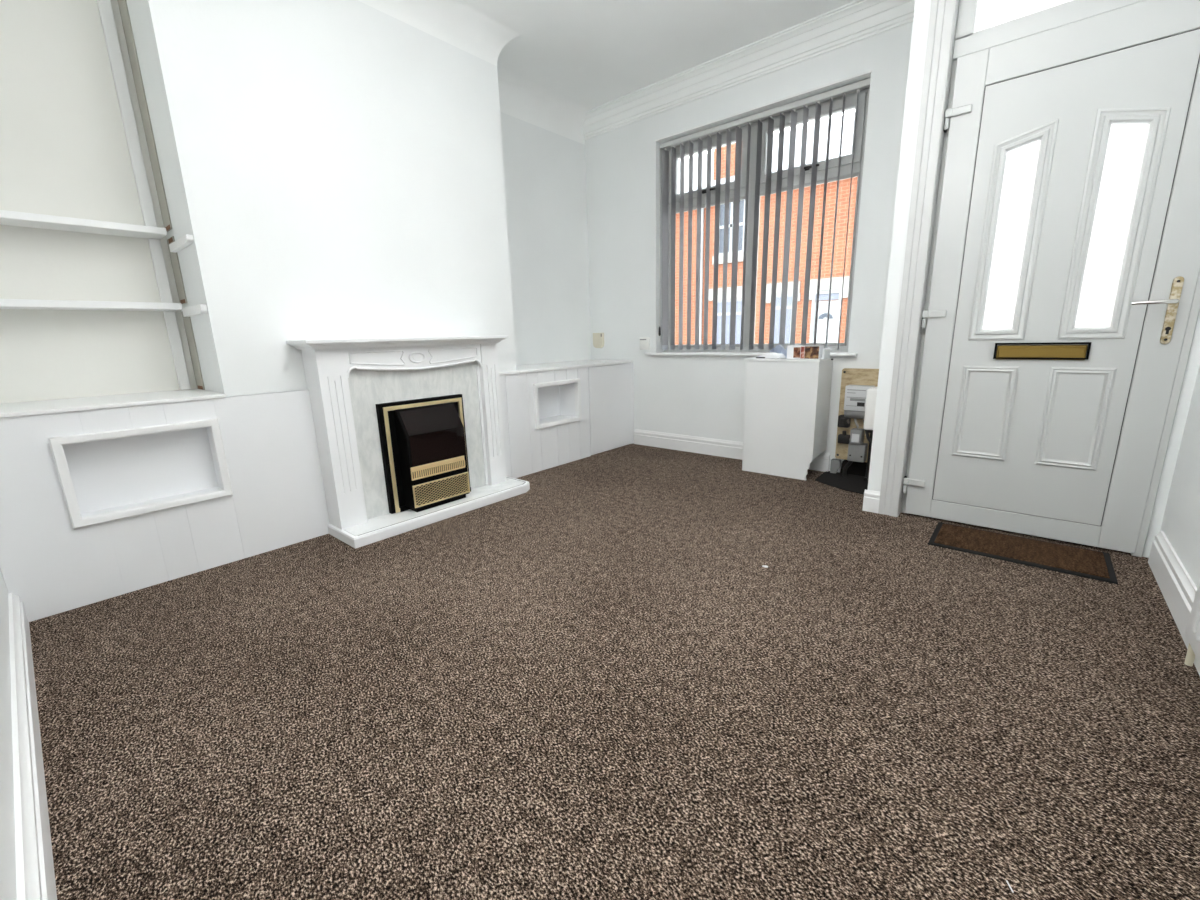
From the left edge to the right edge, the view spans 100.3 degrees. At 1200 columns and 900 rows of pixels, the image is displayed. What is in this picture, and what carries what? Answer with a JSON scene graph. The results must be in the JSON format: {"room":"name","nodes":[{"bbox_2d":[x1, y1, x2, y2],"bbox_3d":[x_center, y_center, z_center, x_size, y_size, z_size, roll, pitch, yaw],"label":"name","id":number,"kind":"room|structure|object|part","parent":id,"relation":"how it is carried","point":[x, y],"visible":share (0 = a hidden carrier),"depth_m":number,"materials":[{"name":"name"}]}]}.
{"room":"living room","nodes":[
{"label":"living room","id":0,"kind":"room"},
{"bbox_2d":[0,568,16,899],"bbox_3d":[-1.289,-0.558,0.706,4.000,2.840,0.120,9,17,40],"label":"wall","id":1,"kind":"structure","parent":0,"point":[8,891],"depth_m":1.01,"materials":[{"name":"white paint"}]},
{"bbox_2d":[8,593,56,899],"bbox_3d":[-1.190,0.748,1.050,2.540,0.135,0.026,9,17,40],"label":"baseboard","id":2,"kind":"structure","parent":1,"relation":"attached to","point":[35,874],"depth_m":1.08,"materials":[{"name":"white paint"}]},
{"bbox_2d":[0,0,591,403],"bbox_3d":[-1.420,-1.170,3.389,0.230,2.840,4.400,9,17,40],"label":"wall","id":3,"kind":"structure","parent":0,"point":[64,152],"depth_m":2.24,"materials":[{"name":"white paint"}]},
{"bbox_2d":[126,0,515,396],"bbox_3d":[-1.353,-1.065,2.920,0.494,2.840,1.715,9,17,40],"label":"wall","id":4,"kind":"structure","parent":0,"point":[334,169],"depth_m":2.45,"materials":[{"name":"white paint"}]},
{"bbox_2d":[358,0,589,144],"bbox_3d":[-1.122,-2.399,2.784,0.685,0.190,3.848,9,17,40],"label":"trim coving","id":5,"kind":"structure","parent":4,"relation":"attached to","point":[479,28],"depth_m":3.02,"materials":[{"name":"white paint"}]},
{"bbox_2d":[29,443,1199,899],"bbox_3d":[0.129,0.519,2.456,4.400,0.125,4.400,9,17,40],"label":"floor","id":6,"kind":"structure","parent":0,"point":[593,681],"depth_m":1.36,"materials":[{"name":"brown carpet"}]},
{"bbox_2d":[0,389,329,621],"bbox_3d":[-2.004,0.137,2.347,0.535,0.783,1.114,9,17,40],"label":"base cabinet","id":7,"kind":"object","parent":6,"relation":"on","point":[109,496],"visible":0.98,"depth_m":2.12,"materials":[{"name":"white paint"}]},
{"bbox_3d":[-1.881,0.081,2.094,0.041,0.357,0.519,9,17,40],"label":"niche frame","id":8,"kind":"part","parent":7,"relation":"part of","materials":[{"name":"white paint"}]},
{"bbox_2d":[97,0,204,389],"bbox_3d":[-2.067,-1.195,2.303,0.158,1.833,0.071,9,17,40],"label":"upright","id":9,"kind":"object","parent":7,"relation":"on","point":[104,6],"visible":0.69,"depth_m":2.30,"materials":[{"name":"white paint"}]},
{"bbox_2d":[0,210,193,252],"bbox_3d":[-2.163,-0.891,1.992,0.486,0.103,0.768,9,17,40],"label":"wall shelf","id":10,"kind":"object","parent":9,"relation":"attached to","point":[12,218],"visible":1,"depth_m":2.13,"materials":[{"name":"white paint"}]},
{"bbox_2d":[0,299,206,316],"bbox_3d":[-2.155,-0.589,2.062,0.486,0.062,0.768,9,17,40],"label":"wall shelf","id":11,"kind":"object","parent":9,"relation":"attached to","point":[200,309],"visible":1,"depth_m":2.17,"materials":[{"name":"white paint"}]},
{"bbox_2d":[328,476,529,548],"bbox_3d":[-0.950,0.333,3.009,0.318,0.055,1.183,9,17,40],"label":"hearth","id":12,"kind":"object","parent":6,"relation":"on","point":[388,525],"visible":0.82,"depth_m":2.78,"materials":[{"name":"white stone"}]},
{"bbox_2d":[286,335,508,529],"bbox_3d":[-1.037,-0.159,2.892,0.248,0.959,1.179,9,17,40],"label":"fireplace surround","id":13,"kind":"object","parent":12,"relation":"on","point":[346,379],"visible":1,"depth_m":2.69,"materials":[{"name":"stone"}]},
{"bbox_3d":[-1.364,-0.055,2.583,0.171,0.911,0.134,9,17,40],"label":"leg","id":14,"kind":"part","parent":13,"relation":"part of","materials":[{"name":"white wood"}]},
{"bbox_3d":[-1.071,-0.134,2.953,0.126,0.884,0.821,9,17,40],"label":"panel","id":15,"kind":"part","parent":13,"relation":"part of","materials":[{"name":"stone"}]},
{"bbox_3d":[-0.739,-0.231,3.278,0.150,0.911,0.124,9,17,40],"label":"leg","id":16,"kind":"part","parent":13,"relation":"part of","materials":[{"name":"white wood"}]},
{"bbox_2d":[376,394,470,513],"bbox_3d":[-0.969,0.015,2.894,0.140,0.616,0.525,9,17,40],"label":"fire","id":17,"kind":"object","parent":12,"relation":"on","point":[423,443],"visible":1,"depth_m":2.81,"materials":[{"name":"black metal"}]},
{"bbox_3d":[-0.949,-0.091,2.862,0.084,0.298,0.346,9,17,40],"label":"glass","id":18,"kind":"part","parent":17,"relation":"part of","materials":[{"name":"black glass"}]},
{"bbox_2d":[415,474,467,505],"bbox_3d":[-0.913,0.227,2.903,0.003,0.115,0.347,9,17,40],"label":"grille","id":19,"kind":"object","parent":17,"relation":"attached to","point":[435,490],"depth_m":2.89,"materials":[{"name":"gold metal"}]},
{"bbox_2d":[499,360,633,477],"bbox_3d":[-0.405,-0.317,4.169,0.535,0.769,1.648,9,17,40],"label":"base cabinet","id":20,"kind":"object","parent":6,"relation":"on","point":[555,414],"visible":0.88,"depth_m":4.03,"materials":[{"name":"white paint"}]},
{"bbox_3d":[-0.426,-0.219,3.790,0.018,0.749,1.024,9,17,40],"label":"panel","id":21,"kind":"part","parent":20,"relation":"part of","materials":[{"name":"white paint"}]},
{"bbox_3d":[-0.326,-0.364,3.866,0.041,0.338,0.494,9,17,40],"label":"niche frame","id":22,"kind":"part","parent":20,"relation":"part of","materials":[{"name":"white paint"}]},
{"bbox_3d":[0.096,-0.369,4.384,0.019,0.740,0.575,9,17,40],"label":"door","id":23,"kind":"part","parent":20,"relation":"part of","materials":[{"name":"white paint"}]},
{"bbox_2d":[742,358,832,479],"bbox_3d":[1.323,-0.240,3.550,0.524,0.810,0.298,9,17,40],"label":"box","id":24,"kind":"object","parent":6,"relation":"on","point":[787,401],"visible":0.93,"depth_m":3.43,"materials":[{"name":"white wood"}]},
{"bbox_2d":[748,357,776,358],"bbox_3d":[1.151,-0.643,3.504,0.180,0.004,0.134,9,17,40],"label":"leaflet","id":25,"kind":"object","parent":24,"relation":"on","point":[754,357],"visible":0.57,"depth_m":3.45,"materials":[{"name":"white paper"}]},
{"bbox_2d":[756,352,785,357],"bbox_3d":[1.183,-0.657,3.465,0.175,0.038,0.106,9,17,40],"label":"pile","id":26,"kind":"object","parent":25,"relation":"on","point":[770,354],"visible":1,"depth_m":3.43,"materials":[{"name":"white paper"}]},
{"bbox_2d":[770,345,786,357],"bbox_3d":[1.288,-0.694,3.517,0.236,0.088,0.127,9,17,40],"label":"plastic wrapper","id":27,"kind":"object","parent":24,"relation":"on","point":[778,349],"visible":0.34,"depth_m":3.51,"materials":[{"name":"clear plastic"}]},
{"bbox_2d":[787,344,823,358],"bbox_3d":[1.369,-0.656,3.339,0.212,0.090,0.091,9,17,40],"label":"box","id":28,"kind":"object","parent":24,"relation":"on","point":[793,351],"visible":0.95,"depth_m":3.30,"materials":[{"name":"white cardboard"}]},
{"bbox_3d":[1.310,-0.649,3.331,0.045,0.068,0.001,9,17,40],"label":"printed panel","id":29,"kind":"part","parent":28,"relation":"part of","materials":[{"name":"brown paper"}]},
{"bbox_3d":[1.338,-0.644,3.307,0.023,0.076,0.001,9,17,40],"label":"printed panel","id":30,"kind":"part","parent":28,"relation":"part of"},
{"bbox_3d":[1.383,-0.637,3.270,0.090,0.079,0.001,9,17,40],"label":"printed panel","id":31,"kind":"part","parent":28,"relation":"part of","materials":[{"name":"brown paper"}]},
{"bbox_3d":[1.506,-0.277,3.395,0.014,0.645,0.276,9,17,40],"label":"panel","id":32,"kind":"part","parent":24,"relation":"part of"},
{"bbox_2d":[821,348,830,358],"bbox_3d":[1.490,-0.637,3.299,0.019,0.066,0.120,9,17,40],"label":"card","id":33,"kind":"object","parent":24,"relation":"on","point":[826,351],"visible":1,"depth_m":3.28,"materials":[{"name":"white paper"}]},
{"bbox_2d":[928,522,1118,584],"bbox_3d":[1.891,0.446,2.278,0.634,0.012,0.348,9,17,40],"label":"doormat","id":34,"kind":"object","parent":6,"relation":"on","point":[1081,562],"visible":1,"depth_m":2.23,"materials":[{"name":"brown fabric"}]},
{"bbox_2d":[485,0,854,108],"bbox_3d":[0.052,-2.353,1.798,4.400,0.100,4.400,9,17,40],"label":"ceiling","id":35,"kind":"structure","parent":0,"point":[591,54],"depth_m":3.17,"materials":[{"name":"white paint"}]},
{"bbox_2d":[585,22,912,475],"bbox_3d":[0.923,-1.379,4.025,2.935,2.840,0.266,9,17,40],"label":"wall","id":36,"kind":"structure","parent":0,"point":[703,396],"depth_m":4.05,"materials":[{"name":"white paint"}]},
{"bbox_2d":[593,333,603,347],"bbox_3d":[-0.014,-1.037,4.738,0.117,0.140,0.035,9,17,40],"label":"door chime","id":37,"kind":"object","parent":36,"relation":"attached to","point":[598,338],"visible":1,"depth_m":4.72,"materials":[{"name":"beige plastic"}]},
{"bbox_2d":[640,337,649,349],"bbox_3d":[0.395,-0.939,4.412,0.102,0.106,0.023,9,17,40],"label":"socket","id":38,"kind":"object","parent":36,"relation":"attached to","point":[644,341],"visible":1,"depth_m":4.40,"materials":[{"name":"white plastic"}]},
{"bbox_2d":[634,429,829,471],"bbox_3d":[0.981,-0.018,4.131,1.730,0.137,0.022,9,17,40],"label":"baseboard","id":39,"kind":"structure","parent":36,"relation":"attached to","point":[708,446],"depth_m":4.23,"materials":[{"name":"white paint"}]},
{"bbox_2d":[583,0,914,139],"bbox_3d":[0.851,-2.637,3.506,2.709,0.152,0.135,9,17,40],"label":"crown molding","id":40,"kind":"structure","parent":36,"relation":"attached to","point":[857,20],"depth_m":3.34,"materials":[{"name":"white paint"}]},
{"bbox_2d":[645,70,871,355],"bbox_3d":[1.099,-1.570,3.757,1.705,1.687,0.242,9,17,40],"label":"window","id":41,"kind":"structure","parent":36,"relation":"in","point":[863,97],"depth_m":3.62,"materials":[{"name":"grey plastic"}]},
{"bbox_3d":[0.848,-2.199,3.913,0.682,0.393,0.062,9,17,40],"label":"opening sash","id":42,"kind":"part","parent":41,"relation":"part of","materials":[{"name":"grey plastic"}]},
{"bbox_2d":[659,78,870,349],"bbox_3d":[1.104,-1.578,3.739,1.544,1.631,0.093,9,17,40],"label":"vertical blind","id":43,"kind":"object","parent":41,"relation":"attached to","point":[843,91],"visible":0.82,"depth_m":3.75,"materials":[{"name":"grey fabric"}]},
{"bbox_3d":[0.501,-1.690,4.199,0.004,1.530,0.009,9,17,40],"label":"control cord","id":44,"kind":"part","parent":43,"relation":"part of","materials":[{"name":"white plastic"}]},
{"bbox_3d":[1.081,-0.784,3.898,1.426,0.008,0.002,9,17,40],"label":"link chain","id":45,"kind":"part","parent":43,"relation":"part of","materials":[{"name":"white plastic"}]},
{"bbox_3d":[1.428,-1.926,3.410,0.130,0.025,0.035,9,17,40],"label":"handle","id":46,"kind":"part","parent":41,"relation":"part of","materials":[{"name":"black plastic"}]},
{"bbox_3d":[1.427,-2.104,3.429,0.697,0.393,0.062,9,17,40],"label":"opening sash","id":47,"kind":"part","parent":41,"relation":"part of","materials":[{"name":"grey plastic"}]},
{"bbox_2d":[830,459,841,472],"bbox_3d":[1.672,0.117,3.542,0.065,0.099,0.043,9,17,40],"label":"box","id":48,"kind":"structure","parent":36,"relation":"attached to","point":[836,464],"depth_m":3.53,"materials":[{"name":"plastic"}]},
{"bbox_2d":[835,368,878,461],"bbox_3d":[1.761,-0.232,3.378,0.278,0.626,0.039,9,17,40],"label":"board","id":49,"kind":"object","parent":36,"relation":"attached to","point":[850,376],"visible":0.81,"depth_m":3.38,"materials":[{"name":"beige wood"}]},
{"bbox_2d":[837,431,849,443],"bbox_3d":[1.675,-0.088,3.433,0.073,0.086,0.050,9,17,40],"label":"block","id":50,"kind":"object","parent":49,"relation":"attached to","point":[843,438],"visible":0.88,"depth_m":3.42,"materials":[{"name":"black plastic"}]},
{"bbox_2d":[837,415,850,427],"bbox_3d":[1.661,-0.195,3.408,0.070,0.080,0.066,9,17,40],"label":"block","id":51,"kind":"object","parent":49,"relation":"attached to","point":[842,420],"visible":0.92,"depth_m":3.39,"materials":[{"name":"black plastic"}]},
{"bbox_2d":[847,428,867,461],"bbox_3d":[1.732,-0.033,3.365,0.105,0.220,0.097,9,17,40],"label":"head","id":52,"kind":"object","parent":49,"relation":"attached to","point":[857,450],"visible":1,"depth_m":3.34},
{"bbox_2d":[842,461,853,476],"bbox_3d":[1.704,0.123,3.438,0.065,0.128,0.032,9,17,40],"label":"cable","id":53,"kind":"object","parent":52,"relation":"attached to","point":[849,463],"visible":0.97,"depth_m":3.44,"materials":[{"name":"black plastic"}]},
{"bbox_3d":[1.695,-0.079,3.323,0.046,0.056,0.003,9,17,40],"label":"label plate","id":54,"kind":"part","parent":52,"relation":"part of","materials":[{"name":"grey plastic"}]},
{"bbox_2d":[844,385,874,418],"bbox_3d":[1.714,-0.316,3.316,0.161,0.220,0.086,9,17,40],"label":"meter","id":55,"kind":"object","parent":49,"relation":"attached to","point":[855,395],"visible":0.73,"depth_m":3.29,"materials":[{"name":"grey plastic"}]},
{"bbox_3d":[1.705,-0.299,3.272,0.045,0.025,0.002,9,17,40],"label":"button panel","id":56,"kind":"part","parent":55,"relation":"part of","materials":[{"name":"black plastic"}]},
{"bbox_2d":[863,420,871,447],"bbox_3d":[1.771,0.002,3.299,0.036,0.399,0.129,-4,13,-10],"label":"cable","id":57,"kind":"object","parent":55,"relation":"attached to","point":[867,434],"visible":0.27,"depth_m":3.29,"materials":[{"name":"black plastic"}]},
{"bbox_2d":[864,433,872,480],"bbox_3d":[1.790,0.008,3.324,0.024,0.396,0.083,9,17,40],"label":"cable","id":58,"kind":"object","parent":49,"relation":"attached to","point":[871,434],"visible":0.59,"depth_m":3.34,"materials":[{"name":"black plastic"}]},
{"bbox_2d":[863,387,876,432],"bbox_3d":[1.599,-0.230,2.900,0.084,0.259,0.160,9,17,40],"label":"switch box","id":59,"kind":"object","parent":49,"relation":"attached to","point":[871,395],"visible":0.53,"depth_m":2.85,"materials":[{"name":"white plastic"}]},
{"bbox_2d":[867,0,1199,557],"bbox_3d":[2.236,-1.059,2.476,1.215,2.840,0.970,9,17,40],"label":"door frame","id":60,"kind":"structure","parent":36,"relation":"in","point":[922,8],"depth_m":2.39,"materials":[{"name":"white wood"}]},
{"bbox_2d":[862,490,879,512],"bbox_3d":[1.510,0.286,2.785,0.080,0.120,0.016,9,17,40],"label":"baseboard","id":61,"kind":"object","parent":60,"relation":"attached to","point":[871,499],"visible":1,"depth_m":2.78,"materials":[{"name":"white paint"}]},
{"bbox_2d":[901,0,1199,556],"bbox_3d":[1.983,-0.873,2.188,0.918,2.620,0.194,9,17,40],"label":"door","id":62,"kind":"structure","parent":60,"relation":"attached to","point":[1060,314],"depth_m":2.17,"materials":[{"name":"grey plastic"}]},
{"bbox_3d":[1.862,-0.180,2.428,0.212,0.450,0.014,9,17,40],"label":"raised panel","id":63,"kind":"part","parent":62,"relation":"part of","materials":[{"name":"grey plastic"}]},
{"bbox_3d":[1.856,-0.951,2.265,0.125,0.802,0.006,9,17,40],"label":"frosted pane","id":64,"kind":"part","parent":62,"relation":"part of","materials":[{"name":"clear glass"}]},
{"bbox_3d":[1.845,-0.955,2.251,0.207,0.898,0.024,9,17,40],"label":"glazing moulding","id":65,"kind":"part","parent":62,"relation":"part of","materials":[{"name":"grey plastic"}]},
{"bbox_3d":[1.969,-1.952,1.961,0.790,0.315,0.007,9,17,40],"label":"transom pane","id":66,"kind":"part","parent":62,"relation":"part of","materials":[{"name":"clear glass"}]},
{"bbox_3d":[2.105,-0.140,2.225,0.208,0.450,0.014,9,17,40],"label":"raised panel","id":67,"kind":"part","parent":62,"relation":"part of","materials":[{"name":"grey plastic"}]},
{"bbox_3d":[2.100,-0.913,2.061,0.125,0.806,0.006,9,17,40],"label":"frosted pane","id":68,"kind":"part","parent":62,"relation":"part of","materials":[{"name":"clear glass"}]},
{"bbox_3d":[2.089,-0.917,2.046,0.207,0.903,0.024,9,17,40],"label":"glazing moulding","id":69,"kind":"part","parent":62,"relation":"part of","materials":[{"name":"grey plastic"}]},
{"bbox_3d":[2.194,-0.585,1.981,0.129,0.018,0.054,9,17,40],"label":"lever","id":70,"kind":"part","parent":62,"relation":"part of","materials":[{"name":"silver metal"}]},
{"bbox_3d":[2.257,-0.550,1.976,0.029,0.258,0.010,9,17,40],"label":"handle plate","id":71,"kind":"part","parent":62,"relation":"part of","materials":[{"name":"gold metal"}]},
{"bbox_2d":[1160,365,1199,586],"bbox_3d":[1.612,-0.670,0.853,0.200,2.840,4.400,9,17,40],"label":"wall","id":72,"kind":"structure","parent":0,"point":[1180,524],"depth_m":1.89,"materials":[{"name":"white paint"}]},
{"bbox_2d":[878,0,958,516],"bbox_3d":[1.566,-1.035,2.454,0.094,2.839,0.100,9,17,40],"label":"door frame","id":73,"kind":"structure","parent":72,"relation":"attached to","point":[943,13],"depth_m":2.43,"materials":[{"name":"paint"}]},
{"bbox_2d":[1148,531,1199,675],"bbox_3d":[1.495,0.649,1.148,0.022,0.145,2.590,9,17,40],"label":"baseboard","id":74,"kind":"structure","parent":72,"relation":"attached to","point":[1177,587],"depth_m":1.79,"materials":[{"name":"white paint"}]},
{"bbox_2d":[1184,579,1199,665],"bbox_3d":[1.302,0.423,0.911,0.072,0.699,1.375,9,17,40],"label":"radiator","id":75,"kind":"object","parent":72,"relation":"attached to","point":[1192,632],"visible":1,"depth_m":1.40,"materials":[{"name":"white paint"}]},
{"label":"outside","id":76,"kind":"structure","parent":0,"visible":0},
{"bbox_3d":[3.733,-2.605,16.518,32.000,0.200,1.800,9,17,40],"label":"pavement","id":77,"kind":"object","parent":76,"visible":0},
{"bbox_2d":[675,112,857,343],"bbox_3d":[5.399,-7.211,17.602,24.000,8.205,4.320,9,17,40],"label":"window glass","id":78,"kind":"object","parent":77,"relation":"on","point":[848,125],"visible":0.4,"depth_m":15.49,"materials":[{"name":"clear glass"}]},
{"bbox_3d":[4.240,-6.241,16.311,1.231,0.271,0.110,9,17,40],"label":"sill","id":79,"kind":"part","parent":78,"relation":"part of","materials":[{"name":"paint"}]},
{"bbox_3d":[4.384,-4.250,16.740,1.082,1.408,0.010,9,17,40],"label":"pane","id":80,"kind":"part","parent":78,"relation":"part of","materials":[{"name":"grey"}]},
{"bbox_3d":[4.240,-7.172,16.128,0.860,1.525,0.010,9,17,40],"label":"pane","id":81,"kind":"part","parent":78,"relation":"part of","materials":[{"name":"grey"}]},
{"bbox_3d":[5.690,-4.052,15.643,0.602,1.445,0.010,9,17,40],"label":"pane","id":82,"kind":"part","parent":78,"relation":"part of","materials":[{"name":"grey"}]},
{"bbox_2d":[818,313,832,318],"bbox_3d":[6.661,-3.958,14.773,0.400,0.160,0.014,9,17,40],"label":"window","id":83,"kind":"structure","parent":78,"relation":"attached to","point":[820,315],"depth_m":14.79,"materials":[{"name":"grey"}]},
{"bbox_3d":[6.683,-3.566,14.877,0.837,2.252,0.060,9,17,40],"label":"door frame","id":84,"kind":"part","parent":78,"relation":"part of","materials":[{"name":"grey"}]},
{"bbox_3d":[6.688,-3.471,14.902,0.652,1.856,0.029,9,17,40],"label":"door","id":85,"kind":"part","parent":78,"relation":"part of","materials":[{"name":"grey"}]}
]}

